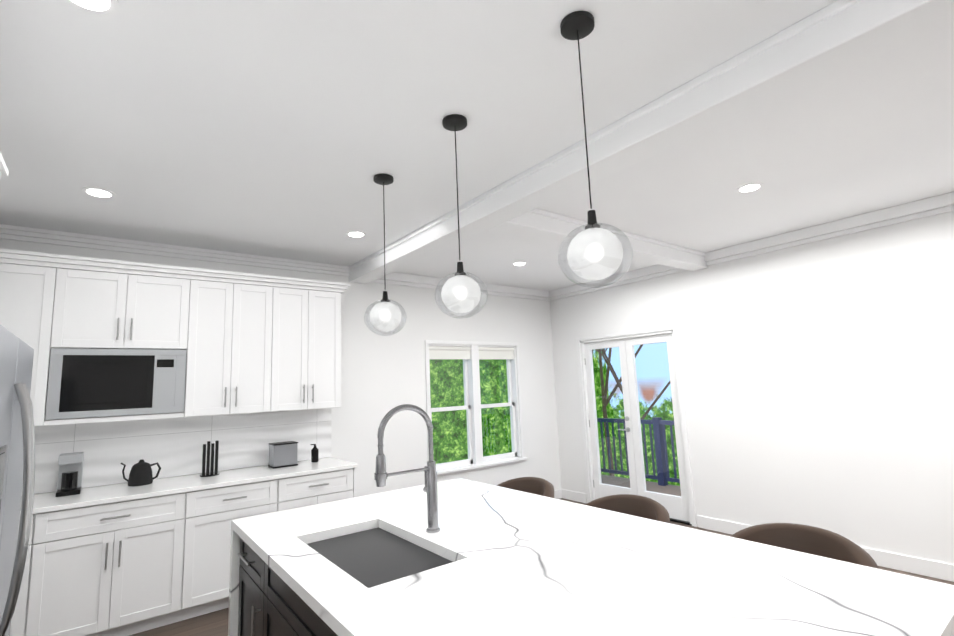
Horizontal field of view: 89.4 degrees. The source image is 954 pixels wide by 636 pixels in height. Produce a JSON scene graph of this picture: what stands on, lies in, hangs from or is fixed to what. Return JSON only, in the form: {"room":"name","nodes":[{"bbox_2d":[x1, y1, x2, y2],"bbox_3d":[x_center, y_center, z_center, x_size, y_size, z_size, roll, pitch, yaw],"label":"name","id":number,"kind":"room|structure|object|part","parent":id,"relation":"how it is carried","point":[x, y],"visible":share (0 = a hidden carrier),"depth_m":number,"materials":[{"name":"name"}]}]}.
{"room":"kitchen","nodes":[
{"label":"kitchen","id":0,"kind":"room"},
{"bbox_2d":[0,239,560,496],"bbox_3d":[-1.334,0.879,4.912,6.320,2.820,0.200,4,-10,-37],"label":"wall","id":1,"kind":"structure","parent":0,"point":[382,376],"depth_m":5.11,"materials":[{"name":"paint"}]},
{"bbox_2d":[0,256,71,425],"bbox_3d":[-3.292,0.176,3.230,0.796,1.115,0.351,4,-10,-37],"label":"upper cabinet","id":2,"kind":"object","parent":1,"relation":"attached to","point":[33,293],"depth_m":3.27,"materials":[{"name":"white wood"}]},
{"bbox_2d":[64,264,179,349],"bbox_3d":[-2.711,-0.045,3.717,0.809,0.590,0.351,4,-10,-37],"label":"upper cabinet","id":3,"kind":"object","parent":1,"relation":"attached to","point":[109,307],"depth_m":3.56,"materials":[{"name":"white wood"}]},
{"bbox_2d":[168,272,283,417],"bbox_3d":[-2.129,0.252,4.116,0.748,1.115,0.351,4,-10,-37],"label":"upper cabinet","id":4,"kind":"object","parent":1,"relation":"attached to","point":[252,343],"depth_m":3.97,"materials":[{"name":"white wood"}]},
{"bbox_2d":[45,348,186,419],"bbox_3d":[-2.675,0.486,3.623,0.802,0.482,0.282,4,-10,-37],"label":"microwave","id":5,"kind":"object","parent":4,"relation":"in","point":[85,383],"visible":0.98,"depth_m":3.49,"materials":[{"name":"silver metal"}]},
{"bbox_2d":[280,284,343,410],"bbox_3d":[-1.655,0.283,4.476,0.680,1.115,0.351,4,-10,-37],"label":"upper cabinet","id":6,"kind":"object","parent":1,"relation":"attached to","point":[310,314],"depth_m":4.37,"materials":[{"name":"white wood"}]},
{"bbox_3d":[-0.032,1.053,5.889,1.470,1.520,0.200,4,-10,-37],"label":"window frame","id":7,"kind":"part","parent":1,"relation":"part of","materials":[{"name":"white wood"}]},
{"bbox_2d":[554,489,561,498],"bbox_3d":[-0.105,2.282,5.549,3.150,0.120,0.015,4,-10,-37],"label":"baseboard","id":8,"kind":"structure","parent":1,"relation":"attached to","point":[557,493],"depth_m":6.45,"materials":[{"name":"white"}]},
{"bbox_2d":[0,0,953,290],"bbox_3d":[0.994,-1.095,2.024,6.420,0.100,8.180,4,-10,-37],"label":"ceiling","id":9,"kind":"structure","parent":0,"point":[280,128],"depth_m":2.37,"materials":[{"name":"paint"}]},
{"bbox_2d":[64,0,119,15],"bbox_3d":[-1.236,-1.020,1.525,0.169,0.006,0.169,-7,-9,28],"label":"recessed light","id":10,"kind":"object","parent":9,"relation":"in","point":[103,7],"depth_m":1.57,"materials":[{"name":"white plastic"}]},
{"bbox_2d":[81,187,115,197],"bbox_3d":[-2.335,-0.772,2.980,0.169,0.006,0.169,-4,-8,13],"label":"recessed light","id":11,"kind":"object","parent":9,"relation":"in","point":[92,191],"depth_m":2.97,"materials":[{"name":"white plastic"}]},
{"bbox_2d":[0,224,349,276],"bbox_3d":[-0.194,-1.079,1.104,3.020,0.090,7.780,4,-10,-37],"label":"crown molding","id":12,"kind":"structure","parent":9,"relation":"attached to","point":[25,234],"depth_m":4.02,"materials":[{"name":"white wood"}]},
{"bbox_2d":[346,231,366,237],"bbox_3d":[-0.996,-0.688,3.975,0.169,0.006,0.169,5,-11,-43],"label":"recessed light","id":13,"kind":"object","parent":9,"relation":"in","point":[355,234],"depth_m":3.96,"materials":[{"name":"white plastic"}]},
{"bbox_2d":[364,174,406,335],"bbox_3d":[-0.548,-0.374,2.864,0.243,0.965,0.243,4,-10,-37],"label":"pendant light","id":14,"kind":"object","parent":9,"relation":"hanging from","point":[385,314],"visible":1,"depth_m":2.77,"materials":[{"name":"clear glass"}]},
{"bbox_3d":[-0.533,-0.002,2.812,0.243,0.211,0.243,4,-10,-37],"label":"globe","id":15,"kind":"part","parent":14,"relation":"part of","materials":[{"name":"clear glass"}]},
{"bbox_2d":[435,114,487,318],"bbox_3d":[-0.088,-0.476,2.268,0.243,0.965,0.243,4,-10,-37],"label":"pendant light","id":16,"kind":"object","parent":9,"relation":"hanging from","point":[461,292],"visible":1,"depth_m":2.17,"materials":[{"name":"glass"}]},
{"bbox_3d":[-0.073,-0.103,2.216,0.243,0.211,0.243,4,-10,-37],"label":"globe","id":17,"kind":"part","parent":16,"relation":"part of","materials":[{"name":"clear glass"}]},
{"bbox_2d":[512,262,526,265],"bbox_3d":[0.455,-0.580,5.167,0.169,0.006,0.169,-7,-9,28],"label":"recessed light","id":18,"kind":"object","parent":9,"relation":"in","point":[515,263],"depth_m":5.15,"materials":[{"name":"white"}]},
{"bbox_2d":[558,11,632,287],"bbox_3d":[0.379,-0.580,1.664,0.243,0.965,0.243,4,-10,-37],"label":"pendant light","id":19,"kind":"object","parent":9,"relation":"hanging from","point":[595,251],"visible":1,"depth_m":1.57,"materials":[{"name":"glass"}]},
{"bbox_3d":[0.394,-0.207,1.612,0.243,0.211,0.243,4,-10,-37],"label":"globe","id":20,"kind":"part","parent":19,"relation":"part of","materials":[{"name":"clear glass"}]},
{"bbox_2d":[349,0,953,300],"bbox_3d":[2.191,-0.893,2.914,3.020,0.150,7.780,4,-10,-37],"label":"ceiling beam","id":21,"kind":"structure","parent":9,"relation":"attached to","point":[834,38],"depth_m":2.51,"materials":[{"name":"paint"}]},
{"bbox_2d":[736,183,763,192],"bbox_3d":[1.879,-0.895,3.324,0.169,0.006,0.169,-7,-9,28],"label":"recessed light","id":22,"kind":"object","parent":9,"relation":"in","point":[750,187],"depth_m":3.32,"materials":[{"name":"white plastic"}]},
{"bbox_2d":[129,498,953,635],"bbox_3d":[1.112,1.795,1.621,6.420,0.100,8.180,4,-10,-37],"label":"floor","id":23,"kind":"structure","parent":0,"point":[215,623],"depth_m":3.31,"materials":[{"name":"brown wood"}]},
{"bbox_2d":[0,152,8,178],"bbox_3d":[-1.926,0.527,1.296,0.663,2.565,1.158,4,-10,-37],"label":"tall cabinet","id":24,"kind":"object","parent":23,"relation":"on","point":[4,171],"visible":1,"depth_m":2.06,"materials":[{"name":"white wood"}]},
{"bbox_2d":[0,324,34,635],"bbox_3d":[-1.817,0.924,1.317,0.848,1.775,0.908,4,-10,-37],"label":"fridge","id":25,"kind":"object","parent":23,"relation":"on","point":[17,450],"visible":1,"depth_m":1.60,"materials":[{"name":"silver metal"}]},
{"bbox_2d":[9,513,52,635],"bbox_3d":[-3.140,1.653,2.916,0.812,0.882,0.630,4,-10,-37],"label":"base cabinet","id":26,"kind":"object","parent":23,"relation":"on","point":[29,612],"depth_m":2.90,"materials":[{"name":"white wood"}]},
{"bbox_2d":[41,493,196,635],"bbox_3d":[-2.551,1.692,3.364,0.918,0.882,0.630,4,-10,-37],"label":"base cabinet","id":27,"kind":"object","parent":23,"relation":"on","point":[122,559],"depth_m":3.16,"materials":[{"name":"white wood"}]},
{"bbox_2d":[20,457,356,515],"bbox_3d":[-2.351,1.251,3.584,2.832,0.030,0.646,4,-10,-37],"label":"countertop","id":28,"kind":"structure","parent":27,"relation":"on","point":[106,494],"depth_m":3.54,"materials":[{"name":"white stone"}]},
{"bbox_2d":[55,452,83,496],"bbox_3d":[-2.853,1.091,3.383,0.130,0.270,0.200,4,-10,-37],"label":"coffee maker","id":29,"kind":"object","parent":28,"relation":"on","point":[70,472],"visible":1,"depth_m":3.33,"materials":[{"name":"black metal"}]},
{"bbox_2d":[121,459,160,485],"bbox_3d":[-2.525,1.156,3.625,0.257,0.181,0.156,4,-10,-37],"label":"kettle","id":30,"kind":"object","parent":28,"relation":"on","point":[140,474],"visible":1,"depth_m":3.58,"materials":[{"name":"black metal"}]},
{"bbox_2d":[200,440,218,476],"bbox_3d":[-2.161,1.136,3.910,0.140,0.270,0.140,4,-10,-37],"label":"holder","id":31,"kind":"object","parent":28,"relation":"on","point":[213,472],"visible":1,"depth_m":3.90,"materials":[{"name":"black metal"}]},
{"bbox_2d":[268,441,297,468],"bbox_3d":[-1.704,1.201,4.252,0.217,0.200,0.170,4,-10,-37],"label":"toaster","id":32,"kind":"object","parent":28,"relation":"on","point":[282,454],"visible":1,"depth_m":4.19,"materials":[{"name":"silver metal"}]},
{"bbox_2d":[310,444,318,461],"bbox_3d":[-1.487,1.234,4.414,0.072,0.162,0.064,4,-10,-37],"label":"soap bottle","id":33,"kind":"object","parent":28,"relation":"on","point":[315,454],"visible":1,"depth_m":4.39,"materials":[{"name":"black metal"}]},
{"bbox_2d":[193,477,288,616],"bbox_3d":[-1.986,1.729,3.795,0.748,0.882,0.630,4,-10,-37],"label":"base cabinet","id":34,"kind":"object","parent":23,"relation":"on","point":[216,508],"depth_m":3.51,"materials":[{"name":"white wood"}]},
{"bbox_2d":[289,469,355,508],"bbox_3d":[-1.506,1.760,4.161,0.710,0.882,0.630,4,-10,-37],"label":"base cabinet","id":35,"kind":"object","parent":23,"relation":"on","point":[318,488],"depth_m":3.99,"materials":[{"name":"white wood"}]},
{"bbox_2d":[496,477,553,497],"bbox_3d":[0.243,1.494,2.952,0.490,0.936,0.549,4,-10,-37],"label":"stool","id":36,"kind":"object","parent":23,"relation":"on","point":[538,486],"visible":0.12,"depth_m":3.14,"materials":[{"name":"brown leather"}]},
{"bbox_2d":[228,526,953,635],"bbox_3d":[0.094,1.378,1.861,1.450,0.874,2.523,4,-10,-37],"label":"kitchen island","id":37,"kind":"object","parent":23,"relation":"on","point":[262,602],"depth_m":2.05,"materials":[{"name":"wood"}]},
{"bbox_2d":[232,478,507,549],"bbox_3d":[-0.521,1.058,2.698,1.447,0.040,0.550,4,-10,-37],"label":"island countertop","id":38,"kind":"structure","parent":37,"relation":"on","point":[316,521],"depth_m":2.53,"materials":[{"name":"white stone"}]},
{"bbox_2d":[256,490,611,609],"bbox_3d":[-0.127,0.971,2.189,1.447,0.040,0.750,4,-10,-37],"label":"island countertop","id":39,"kind":"structure","parent":37,"relation":"on","point":[489,521],"depth_m":2.12,"materials":[{"name":"white stone"}]},
{"bbox_2d":[304,522,455,585],"bbox_3d":[-0.413,1.071,1.950,0.408,0.226,0.758,4,-10,-37],"label":"sink","id":40,"kind":"object","parent":39,"relation":"in","point":[372,554],"depth_m":2.00,"materials":[{"name":"grey metal"}]},
{"bbox_2d":[374,404,439,532],"bbox_3d":[-0.317,0.664,2.126,0.308,0.562,0.103,4,-10,-37],"label":"faucet","id":41,"kind":"object","parent":39,"relation":"on","point":[381,474],"visible":1,"depth_m":2.14,"materials":[{"name":"silver metal"}]},
{"bbox_2d":[320,511,953,635],"bbox_3d":[0.469,0.839,1.418,1.447,0.040,1.215,4,-10,-37],"label":"island countertop","id":42,"kind":"structure","parent":37,"relation":"on","point":[614,574],"depth_m":1.44,"materials":[{"name":"white stone"}]},
{"bbox_2d":[585,494,669,522],"bbox_3d":[0.704,1.392,2.356,0.490,0.936,0.549,4,-10,-37],"label":"stool","id":43,"kind":"object","parent":23,"relation":"on","point":[641,506],"visible":0.19,"depth_m":2.54,"materials":[{"name":"brown leather"}]},
{"bbox_2d":[730,523,878,568],"bbox_3d":[1.177,1.287,1.745,0.490,0.936,0.549,4,-10,-37],"label":"stool","id":44,"kind":"object","parent":23,"relation":"on","point":[812,540],"visible":0.17,"depth_m":1.91,"materials":[{"name":"brown leather"}]},
{"bbox_2d":[550,211,953,563],"bbox_3d":[3.448,0.530,3.738,0.178,2.840,7.930,4,-10,-37],"label":"wall","id":45,"kind":"structure","parent":0,"point":[812,384],"depth_m":4.35,"materials":[{"name":"paint"}]},
{"bbox_2d":[562,489,586,502],"bbox_3d":[1.279,2.333,6.319,0.015,0.120,0.390,4,-10,-37],"label":"baseboard","id":46,"kind":"structure","parent":45,"relation":"attached to","point":[566,494],"depth_m":6.31,"materials":[{"name":"white"}]},
{"bbox_3d":[1.859,1.232,5.763,0.178,2.140,1.440,4,-10,-37],"label":"french door frame","id":47,"kind":"part","parent":45,"relation":"part of","materials":[{"name":"white wood"}]},
{"bbox_2d":[697,515,953,581],"bbox_3d":[4.063,1.717,2.716,0.015,0.120,5.840,4,-10,-37],"label":"baseboard","id":48,"kind":"structure","parent":45,"relation":"attached to","point":[925,567],"depth_m":3.75,"materials":[{"name":"white"}]},
{"label":"outside","id":49,"kind":"structure","parent":0,"visible":0},
{"bbox_2d":[429,349,613,475],"bbox_3d":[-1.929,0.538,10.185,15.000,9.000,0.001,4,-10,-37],"label":"trees","id":50,"kind":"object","parent":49,"point":[438,391],"depth_m":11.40,"materials":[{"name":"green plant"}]},
{"bbox_2d":[592,344,669,475],"bbox_3d":[3.403,0.081,12.486,8.996,10.126,9.628,4,-10,-37],"label":"tree","id":51,"kind":"object","parent":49,"point":[605,402],"depth_m":11.51,"materials":[{"name":"brown plant"}]},
{"bbox_2d":[597,417,680,495],"bbox_3d":[2.552,1.910,6.266,1.598,1.080,6.050,4,-10,-37],"label":"deck","id":52,"kind":"object","parent":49,"point":[663,469],"depth_m":7.22,"materials":[{"name":"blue wood"}]},
{"bbox_2d":[605,342,679,485],"bbox_3d":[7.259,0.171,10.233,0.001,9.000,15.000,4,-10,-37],"label":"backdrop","id":53,"kind":"structure","parent":49,"point":[646,358],"depth_m":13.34,"materials":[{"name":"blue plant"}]}
]}

